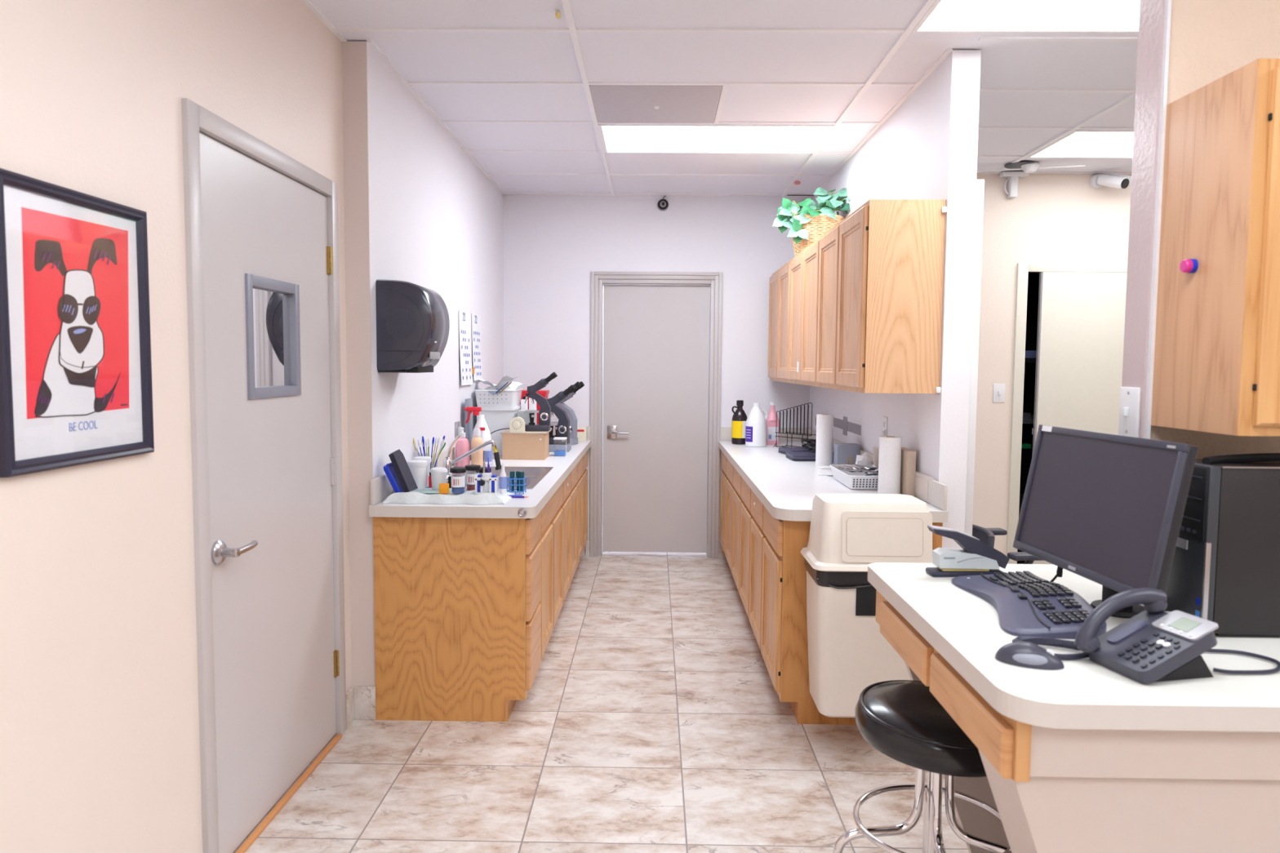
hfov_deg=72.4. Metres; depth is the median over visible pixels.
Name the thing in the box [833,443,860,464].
box
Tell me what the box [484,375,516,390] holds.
crumpled paper
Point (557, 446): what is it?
stand
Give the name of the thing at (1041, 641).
cord
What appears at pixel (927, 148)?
wall
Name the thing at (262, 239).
door
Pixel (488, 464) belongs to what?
tool
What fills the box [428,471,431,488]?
vial
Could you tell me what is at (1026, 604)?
keyboard
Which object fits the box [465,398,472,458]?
board
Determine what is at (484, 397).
basket
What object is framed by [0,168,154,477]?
framed poster
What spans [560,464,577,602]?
base cabinet
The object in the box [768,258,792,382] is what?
upper cabinet
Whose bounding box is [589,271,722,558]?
door
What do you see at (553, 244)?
wall
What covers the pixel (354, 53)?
wall
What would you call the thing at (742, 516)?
base cabinet
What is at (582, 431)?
carton
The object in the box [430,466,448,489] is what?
cup
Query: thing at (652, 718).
floor
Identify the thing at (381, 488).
countertop
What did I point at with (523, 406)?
wash bottle
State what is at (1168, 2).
trim
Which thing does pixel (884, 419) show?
wall outlet
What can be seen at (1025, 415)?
closet item
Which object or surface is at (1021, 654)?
mouse
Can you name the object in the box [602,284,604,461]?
door frame
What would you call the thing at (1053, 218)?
wall
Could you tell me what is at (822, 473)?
papers
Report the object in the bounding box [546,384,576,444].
microscope
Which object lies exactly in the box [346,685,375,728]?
baseboard
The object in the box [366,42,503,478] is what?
wall
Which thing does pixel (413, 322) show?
paper towel dispenser
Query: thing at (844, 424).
cross
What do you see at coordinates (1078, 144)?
recessed light
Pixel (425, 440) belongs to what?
stick
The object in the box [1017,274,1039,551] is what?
wall
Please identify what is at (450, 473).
vial
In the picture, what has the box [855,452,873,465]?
tissue
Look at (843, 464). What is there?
scissors
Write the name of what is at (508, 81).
ceiling
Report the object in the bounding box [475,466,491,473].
jar
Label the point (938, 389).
clip
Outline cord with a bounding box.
[1012,635,1088,660]
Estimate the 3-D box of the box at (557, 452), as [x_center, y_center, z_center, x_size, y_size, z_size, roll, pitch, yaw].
[-0.482,0.122,5.290,0.074,0.108,0.104,1,4,1]
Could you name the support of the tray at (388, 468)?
on the folded towel
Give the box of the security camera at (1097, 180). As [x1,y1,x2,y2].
[1089,173,1131,189]
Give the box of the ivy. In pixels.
[772,187,850,244]
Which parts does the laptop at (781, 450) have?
lid, cable coil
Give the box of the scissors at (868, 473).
[865,471,877,475]
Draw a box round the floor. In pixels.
[232,551,1025,852]
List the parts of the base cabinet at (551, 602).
door, door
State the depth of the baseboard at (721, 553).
6.47 m
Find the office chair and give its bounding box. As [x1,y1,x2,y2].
[972,524,1044,564]
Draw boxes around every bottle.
[455,427,470,466]
[463,406,491,450]
[471,428,483,466]
[483,450,493,465]
[499,462,506,493]
[520,396,528,409]
[528,397,536,409]
[766,401,779,444]
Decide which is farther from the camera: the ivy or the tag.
the ivy
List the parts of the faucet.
lever, spout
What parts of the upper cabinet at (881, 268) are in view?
door, frame, door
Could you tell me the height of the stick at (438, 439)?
0.204 m
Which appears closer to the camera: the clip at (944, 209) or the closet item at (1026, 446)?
the clip at (944, 209)
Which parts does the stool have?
leg, seat, leg, leg, leg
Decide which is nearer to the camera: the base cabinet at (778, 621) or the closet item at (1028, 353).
the base cabinet at (778, 621)
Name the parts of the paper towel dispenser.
lever panel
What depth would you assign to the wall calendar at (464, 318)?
5.07 m
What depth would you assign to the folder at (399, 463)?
3.49 m
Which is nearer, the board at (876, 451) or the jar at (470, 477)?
the jar at (470, 477)
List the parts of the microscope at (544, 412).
arm, focus knob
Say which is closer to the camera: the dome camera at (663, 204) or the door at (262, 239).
the door at (262, 239)
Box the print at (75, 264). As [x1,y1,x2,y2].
[21,206,128,419]
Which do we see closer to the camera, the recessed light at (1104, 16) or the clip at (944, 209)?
the recessed light at (1104, 16)
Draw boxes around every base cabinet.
[373,511,541,722]
[537,482,563,659]
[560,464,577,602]
[575,450,587,565]
[720,450,735,571]
[731,466,754,618]
[749,489,942,724]
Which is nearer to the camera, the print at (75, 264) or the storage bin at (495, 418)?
the print at (75, 264)
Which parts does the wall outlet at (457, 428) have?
plate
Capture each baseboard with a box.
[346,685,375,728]
[585,540,724,558]
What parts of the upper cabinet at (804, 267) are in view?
door, door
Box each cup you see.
[407,459,426,489]
[413,456,431,487]
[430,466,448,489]
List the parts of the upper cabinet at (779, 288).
door, door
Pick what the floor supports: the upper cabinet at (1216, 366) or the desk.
the desk
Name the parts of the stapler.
silver handle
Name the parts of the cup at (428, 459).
lid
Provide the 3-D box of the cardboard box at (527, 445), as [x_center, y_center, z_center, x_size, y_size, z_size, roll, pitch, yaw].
[-0.671,0.106,5.152,0.266,0.158,0.230,1,4,1]
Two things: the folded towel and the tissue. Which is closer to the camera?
the folded towel
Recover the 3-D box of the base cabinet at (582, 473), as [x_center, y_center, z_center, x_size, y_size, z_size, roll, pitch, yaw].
[-0.701,0.582,6.034,0.619,0.828,0.879,1,4,1]
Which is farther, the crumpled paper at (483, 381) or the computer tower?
the crumpled paper at (483, 381)
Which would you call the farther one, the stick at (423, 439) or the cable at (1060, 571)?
the stick at (423, 439)
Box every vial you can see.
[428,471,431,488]
[448,472,452,488]
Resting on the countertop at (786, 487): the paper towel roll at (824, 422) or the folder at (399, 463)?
the paper towel roll at (824, 422)
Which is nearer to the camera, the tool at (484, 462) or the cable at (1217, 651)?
the cable at (1217, 651)
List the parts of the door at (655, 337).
handle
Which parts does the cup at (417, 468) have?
lid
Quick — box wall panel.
[914,471,935,503]
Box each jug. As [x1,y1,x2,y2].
[731,400,746,444]
[745,402,768,447]
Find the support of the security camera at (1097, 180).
attached to the wall at (1053, 218)
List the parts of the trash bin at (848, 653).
lid, swing door, panel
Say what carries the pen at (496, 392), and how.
in the basket at (484, 397)
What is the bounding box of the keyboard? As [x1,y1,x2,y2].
[951,570,1106,639]
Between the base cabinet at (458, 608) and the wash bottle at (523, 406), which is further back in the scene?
the wash bottle at (523, 406)
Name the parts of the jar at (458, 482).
lid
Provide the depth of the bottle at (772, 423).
6.12 m
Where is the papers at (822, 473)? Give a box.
[818,471,832,475]
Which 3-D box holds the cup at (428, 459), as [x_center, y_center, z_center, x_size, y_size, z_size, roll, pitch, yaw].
[-0.928,0.193,3.729,0.073,0.125,0.073,1,4,1]
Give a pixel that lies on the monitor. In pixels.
(1107, 510)
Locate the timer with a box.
[509,417,524,432]
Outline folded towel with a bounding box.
[382,488,517,504]
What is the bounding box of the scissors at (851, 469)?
[837,466,859,471]
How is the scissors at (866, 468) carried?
in the basket at (852, 480)
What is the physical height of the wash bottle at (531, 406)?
0.357 m
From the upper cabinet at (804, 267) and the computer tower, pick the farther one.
the upper cabinet at (804, 267)
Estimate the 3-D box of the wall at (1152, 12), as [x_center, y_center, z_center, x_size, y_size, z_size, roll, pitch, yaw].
[1.223,-0.039,2.168,0.008,2.644,0.100,1,4,1]
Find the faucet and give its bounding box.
[442,435,502,479]
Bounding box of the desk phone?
[1073,587,1218,684]
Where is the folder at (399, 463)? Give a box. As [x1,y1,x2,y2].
[388,449,417,492]
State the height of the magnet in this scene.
0.032 m
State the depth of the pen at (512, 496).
3.61 m
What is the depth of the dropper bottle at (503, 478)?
3.58 m
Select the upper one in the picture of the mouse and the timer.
the timer
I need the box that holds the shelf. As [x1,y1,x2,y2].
[1022,358,1035,423]
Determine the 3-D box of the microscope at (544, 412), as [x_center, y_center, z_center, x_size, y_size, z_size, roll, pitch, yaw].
[-0.585,-0.148,5.152,0.194,0.348,0.098,1,4,1]
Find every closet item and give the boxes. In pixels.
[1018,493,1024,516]
[1021,443,1031,448]
[1022,412,1031,418]
[1025,350,1036,358]
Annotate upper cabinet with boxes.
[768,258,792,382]
[787,235,822,386]
[816,199,946,393]
[1151,57,1279,435]
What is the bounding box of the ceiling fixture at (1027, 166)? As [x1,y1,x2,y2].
[977,161,1085,173]
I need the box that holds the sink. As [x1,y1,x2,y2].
[425,466,553,488]
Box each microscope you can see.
[523,372,557,431]
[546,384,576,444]
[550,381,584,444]
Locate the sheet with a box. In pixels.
[817,466,831,469]
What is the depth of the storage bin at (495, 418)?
5.29 m
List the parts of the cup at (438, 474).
lid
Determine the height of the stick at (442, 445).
0.182 m
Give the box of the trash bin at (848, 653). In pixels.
[800,493,932,717]
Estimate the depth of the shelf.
5.87 m
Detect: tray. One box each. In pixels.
[383,462,404,493]
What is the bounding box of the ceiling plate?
[588,84,722,123]
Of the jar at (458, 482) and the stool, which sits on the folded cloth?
the jar at (458, 482)
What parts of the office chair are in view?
backrest, frame, armrest, armrest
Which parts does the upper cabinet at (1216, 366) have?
frame, door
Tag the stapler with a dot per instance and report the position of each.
(975, 557)
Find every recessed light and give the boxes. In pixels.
[598,123,834,153]
[911,0,1139,33]
[1026,129,1133,158]
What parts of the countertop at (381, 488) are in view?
corner knob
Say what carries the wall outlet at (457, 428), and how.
attached to the wall at (436, 218)
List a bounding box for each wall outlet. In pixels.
[454,421,462,438]
[881,416,887,435]
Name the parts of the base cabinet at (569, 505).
door, drawer, door, drawer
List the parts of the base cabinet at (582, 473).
door, drawer, door, drawer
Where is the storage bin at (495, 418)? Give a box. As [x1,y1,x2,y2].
[475,404,520,454]
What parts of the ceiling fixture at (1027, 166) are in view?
arm, arm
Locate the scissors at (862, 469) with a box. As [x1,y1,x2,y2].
[861,468,878,473]
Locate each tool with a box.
[482,454,485,473]
[487,458,489,472]
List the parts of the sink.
bowl, bowl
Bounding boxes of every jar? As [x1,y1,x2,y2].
[449,466,466,493]
[464,464,480,490]
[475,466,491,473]
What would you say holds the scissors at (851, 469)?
in the basket at (852, 480)
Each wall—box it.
[0,0,351,852]
[341,40,375,686]
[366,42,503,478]
[502,195,813,557]
[808,49,981,549]
[972,173,1131,555]
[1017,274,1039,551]
[1121,0,1165,438]
[1150,0,1279,458]
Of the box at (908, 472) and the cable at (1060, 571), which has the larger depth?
the box at (908, 472)
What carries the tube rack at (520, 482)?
on the countertop at (381, 488)
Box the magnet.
[1179,258,1198,273]
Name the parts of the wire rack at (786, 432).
frame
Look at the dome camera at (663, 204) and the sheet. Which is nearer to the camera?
the sheet
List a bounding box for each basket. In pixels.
[474,388,522,407]
[790,213,844,256]
[829,464,878,488]
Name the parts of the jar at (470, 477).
lid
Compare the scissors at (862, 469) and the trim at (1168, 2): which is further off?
the scissors at (862, 469)
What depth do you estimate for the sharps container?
5.87 m
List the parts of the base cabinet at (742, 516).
drawer, door, drawer, door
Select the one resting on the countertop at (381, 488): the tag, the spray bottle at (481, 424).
the spray bottle at (481, 424)
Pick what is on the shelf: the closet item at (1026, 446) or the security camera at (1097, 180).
the closet item at (1026, 446)
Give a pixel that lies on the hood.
(1114, 179)
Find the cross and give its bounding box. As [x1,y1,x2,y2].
[833,416,861,435]
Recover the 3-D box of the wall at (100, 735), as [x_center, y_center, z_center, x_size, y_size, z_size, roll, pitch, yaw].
[-1.264,0.065,0.426,0.140,2.644,6.000,1,4,1]
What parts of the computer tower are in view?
drive panel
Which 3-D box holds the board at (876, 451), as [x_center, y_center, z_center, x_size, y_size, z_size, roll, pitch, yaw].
[1.177,0.185,4.285,0.012,0.150,0.240,1,4,1]
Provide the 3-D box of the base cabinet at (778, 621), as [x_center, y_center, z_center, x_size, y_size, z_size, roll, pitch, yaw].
[0.870,0.742,3.954,0.640,0.828,0.999,1,4,1]
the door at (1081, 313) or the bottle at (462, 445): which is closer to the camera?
the bottle at (462, 445)
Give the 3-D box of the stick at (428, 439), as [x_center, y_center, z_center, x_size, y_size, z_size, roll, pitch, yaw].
[-0.973,0.153,4.024,0.010,0.197,0.022,-1,4,-17]
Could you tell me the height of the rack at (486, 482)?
0.085 m
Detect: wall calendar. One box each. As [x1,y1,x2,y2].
[458,310,472,385]
[471,313,482,381]
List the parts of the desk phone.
display panel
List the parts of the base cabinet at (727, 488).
drawer, door, drawer, door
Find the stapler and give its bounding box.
[925,524,1009,577]
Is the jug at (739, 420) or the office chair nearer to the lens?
the office chair
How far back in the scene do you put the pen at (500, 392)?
5.24 m
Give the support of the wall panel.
attached to the wall at (927, 148)
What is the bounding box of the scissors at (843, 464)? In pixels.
[843,464,863,471]
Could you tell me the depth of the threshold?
2.85 m
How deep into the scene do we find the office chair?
3.73 m
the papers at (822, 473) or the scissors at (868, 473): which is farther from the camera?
the papers at (822, 473)
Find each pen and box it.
[495,382,508,393]
[498,382,511,393]
[508,495,528,497]
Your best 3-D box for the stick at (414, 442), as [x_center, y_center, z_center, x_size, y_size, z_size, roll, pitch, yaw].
[-1.015,0.150,4.024,0.068,0.204,0.010,0,4,-3]
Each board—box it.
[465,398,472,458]
[872,446,879,468]
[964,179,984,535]
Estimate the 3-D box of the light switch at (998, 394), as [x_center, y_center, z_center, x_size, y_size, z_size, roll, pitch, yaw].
[2.296,-0.213,5.584,0.076,0.120,0.016,1,4,1]
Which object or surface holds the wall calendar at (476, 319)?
attached to the wall at (436, 218)
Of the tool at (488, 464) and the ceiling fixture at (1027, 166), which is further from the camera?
the ceiling fixture at (1027, 166)
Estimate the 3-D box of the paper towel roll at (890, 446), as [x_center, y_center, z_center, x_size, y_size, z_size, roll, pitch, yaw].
[1.084,0.169,3.794,0.094,0.251,0.094,1,4,1]
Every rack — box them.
[475,472,499,494]
[506,471,525,494]
[773,402,816,447]
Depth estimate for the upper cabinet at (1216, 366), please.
1.85 m
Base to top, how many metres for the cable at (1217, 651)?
0.012 m
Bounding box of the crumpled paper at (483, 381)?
[479,378,502,389]
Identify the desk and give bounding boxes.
[867,562,1279,852]
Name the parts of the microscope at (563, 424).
arm, focus knob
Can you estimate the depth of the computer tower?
1.80 m
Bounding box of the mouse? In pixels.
[995,641,1064,670]
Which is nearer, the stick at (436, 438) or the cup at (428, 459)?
the cup at (428, 459)
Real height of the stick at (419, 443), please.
0.190 m
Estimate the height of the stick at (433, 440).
0.203 m
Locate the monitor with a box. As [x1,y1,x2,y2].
[1013,424,1198,618]
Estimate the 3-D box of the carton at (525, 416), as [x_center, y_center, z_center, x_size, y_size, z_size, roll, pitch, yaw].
[-0.691,0.035,5.348,0.100,0.270,0.160,1,4,1]
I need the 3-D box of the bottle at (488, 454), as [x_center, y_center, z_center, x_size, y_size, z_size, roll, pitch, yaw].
[-0.831,0.146,4.776,0.058,0.129,0.058,1,4,1]
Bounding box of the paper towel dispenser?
[375,279,449,373]
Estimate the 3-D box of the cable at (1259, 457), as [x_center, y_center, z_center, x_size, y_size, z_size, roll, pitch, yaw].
[1.447,0.070,1.880,0.507,0.025,0.055,0,4,-2]
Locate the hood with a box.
[1108,173,1131,185]
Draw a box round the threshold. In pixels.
[235,733,342,852]
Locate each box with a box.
[500,429,551,460]
[553,436,567,456]
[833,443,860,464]
[900,447,915,496]
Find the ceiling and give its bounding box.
[301,0,1137,196]
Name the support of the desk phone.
on the desk
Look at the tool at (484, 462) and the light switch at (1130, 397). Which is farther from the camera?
the tool at (484, 462)
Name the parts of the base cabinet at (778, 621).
drawer, door, door, drawer, frame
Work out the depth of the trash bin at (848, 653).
3.09 m
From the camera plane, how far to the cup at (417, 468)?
3.62 m
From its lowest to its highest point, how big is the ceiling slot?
0.003 m
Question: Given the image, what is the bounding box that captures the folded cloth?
[408,488,458,493]
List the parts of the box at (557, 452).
lid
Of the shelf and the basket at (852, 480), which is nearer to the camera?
the basket at (852, 480)
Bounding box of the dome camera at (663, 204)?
[657,195,668,211]
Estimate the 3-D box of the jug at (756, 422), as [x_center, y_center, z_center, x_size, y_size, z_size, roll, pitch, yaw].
[0.795,-0.014,5.981,0.144,0.301,0.145,2,4,23]
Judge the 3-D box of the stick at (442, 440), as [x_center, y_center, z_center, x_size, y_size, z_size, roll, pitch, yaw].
[-0.942,0.153,4.027,0.080,0.198,0.010,1,4,6]
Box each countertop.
[368,426,591,518]
[718,426,947,522]
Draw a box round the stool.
[832,680,1011,852]
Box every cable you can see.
[1049,566,1062,582]
[1201,453,1279,464]
[1205,648,1279,674]
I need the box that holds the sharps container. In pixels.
[520,390,549,424]
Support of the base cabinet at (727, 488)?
on the floor
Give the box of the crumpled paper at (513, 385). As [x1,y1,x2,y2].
[495,381,524,390]
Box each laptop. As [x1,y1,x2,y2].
[778,439,816,454]
[786,442,833,461]
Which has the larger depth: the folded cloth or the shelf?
the shelf
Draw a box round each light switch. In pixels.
[992,383,1005,402]
[1118,386,1141,437]
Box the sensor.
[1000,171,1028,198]
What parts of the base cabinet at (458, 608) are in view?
frame, drawer, drawer, drawer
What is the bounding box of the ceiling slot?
[786,194,813,195]
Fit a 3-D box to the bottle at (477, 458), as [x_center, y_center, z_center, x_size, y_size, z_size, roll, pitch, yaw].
[-0.884,0.111,4.745,0.064,0.201,0.064,1,4,1]
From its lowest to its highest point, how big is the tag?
0.014 m
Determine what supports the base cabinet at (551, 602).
on the floor
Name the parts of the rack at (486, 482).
knob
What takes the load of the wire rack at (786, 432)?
on the countertop at (786, 487)
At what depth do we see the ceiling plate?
4.07 m
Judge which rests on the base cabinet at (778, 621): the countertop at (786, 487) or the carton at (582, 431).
the countertop at (786, 487)
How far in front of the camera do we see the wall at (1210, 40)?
2.06 m
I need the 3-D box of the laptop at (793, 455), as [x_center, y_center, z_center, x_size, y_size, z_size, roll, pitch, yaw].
[1.036,0.148,5.207,0.300,0.088,0.259,0,4,-3]
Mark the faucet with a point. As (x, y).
(447, 462)
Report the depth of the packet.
3.58 m
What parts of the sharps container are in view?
lid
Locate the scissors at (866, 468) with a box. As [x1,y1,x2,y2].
[853,464,877,470]
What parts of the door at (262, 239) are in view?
handle, pane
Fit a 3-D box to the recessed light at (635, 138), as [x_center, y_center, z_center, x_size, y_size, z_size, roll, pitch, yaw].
[0.390,-1.551,4.721,1.196,0.010,0.586,1,4,1]
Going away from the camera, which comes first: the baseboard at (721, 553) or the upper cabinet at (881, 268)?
the upper cabinet at (881, 268)
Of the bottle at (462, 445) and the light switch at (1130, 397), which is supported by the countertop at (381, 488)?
the bottle at (462, 445)
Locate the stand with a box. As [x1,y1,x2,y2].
[549,443,571,452]
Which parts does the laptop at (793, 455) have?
lid, cable coil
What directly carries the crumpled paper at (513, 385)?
in the basket at (484, 397)
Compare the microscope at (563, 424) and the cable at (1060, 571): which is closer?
the cable at (1060, 571)
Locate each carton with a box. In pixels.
[517,409,536,424]
[577,426,587,441]
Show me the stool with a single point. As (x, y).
(902, 720)
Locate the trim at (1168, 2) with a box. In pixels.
[1144,0,1171,439]
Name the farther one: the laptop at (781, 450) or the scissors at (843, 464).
the laptop at (781, 450)
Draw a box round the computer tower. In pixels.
[1163,458,1279,637]
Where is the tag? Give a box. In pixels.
[555,11,560,18]
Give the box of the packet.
[439,483,448,493]
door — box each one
[181,97,346,852]
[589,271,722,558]
[1005,262,1127,564]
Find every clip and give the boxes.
[935,386,941,392]
[941,206,946,213]
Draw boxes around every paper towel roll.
[815,413,833,466]
[877,435,902,493]
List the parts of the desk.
drawer, frame, drawer, support panel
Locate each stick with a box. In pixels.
[413,437,418,456]
[417,440,422,456]
[422,435,425,456]
[425,440,427,456]
[427,439,429,456]
[430,436,434,469]
[431,437,437,467]
[431,442,444,468]
[432,437,439,464]
[432,439,444,467]

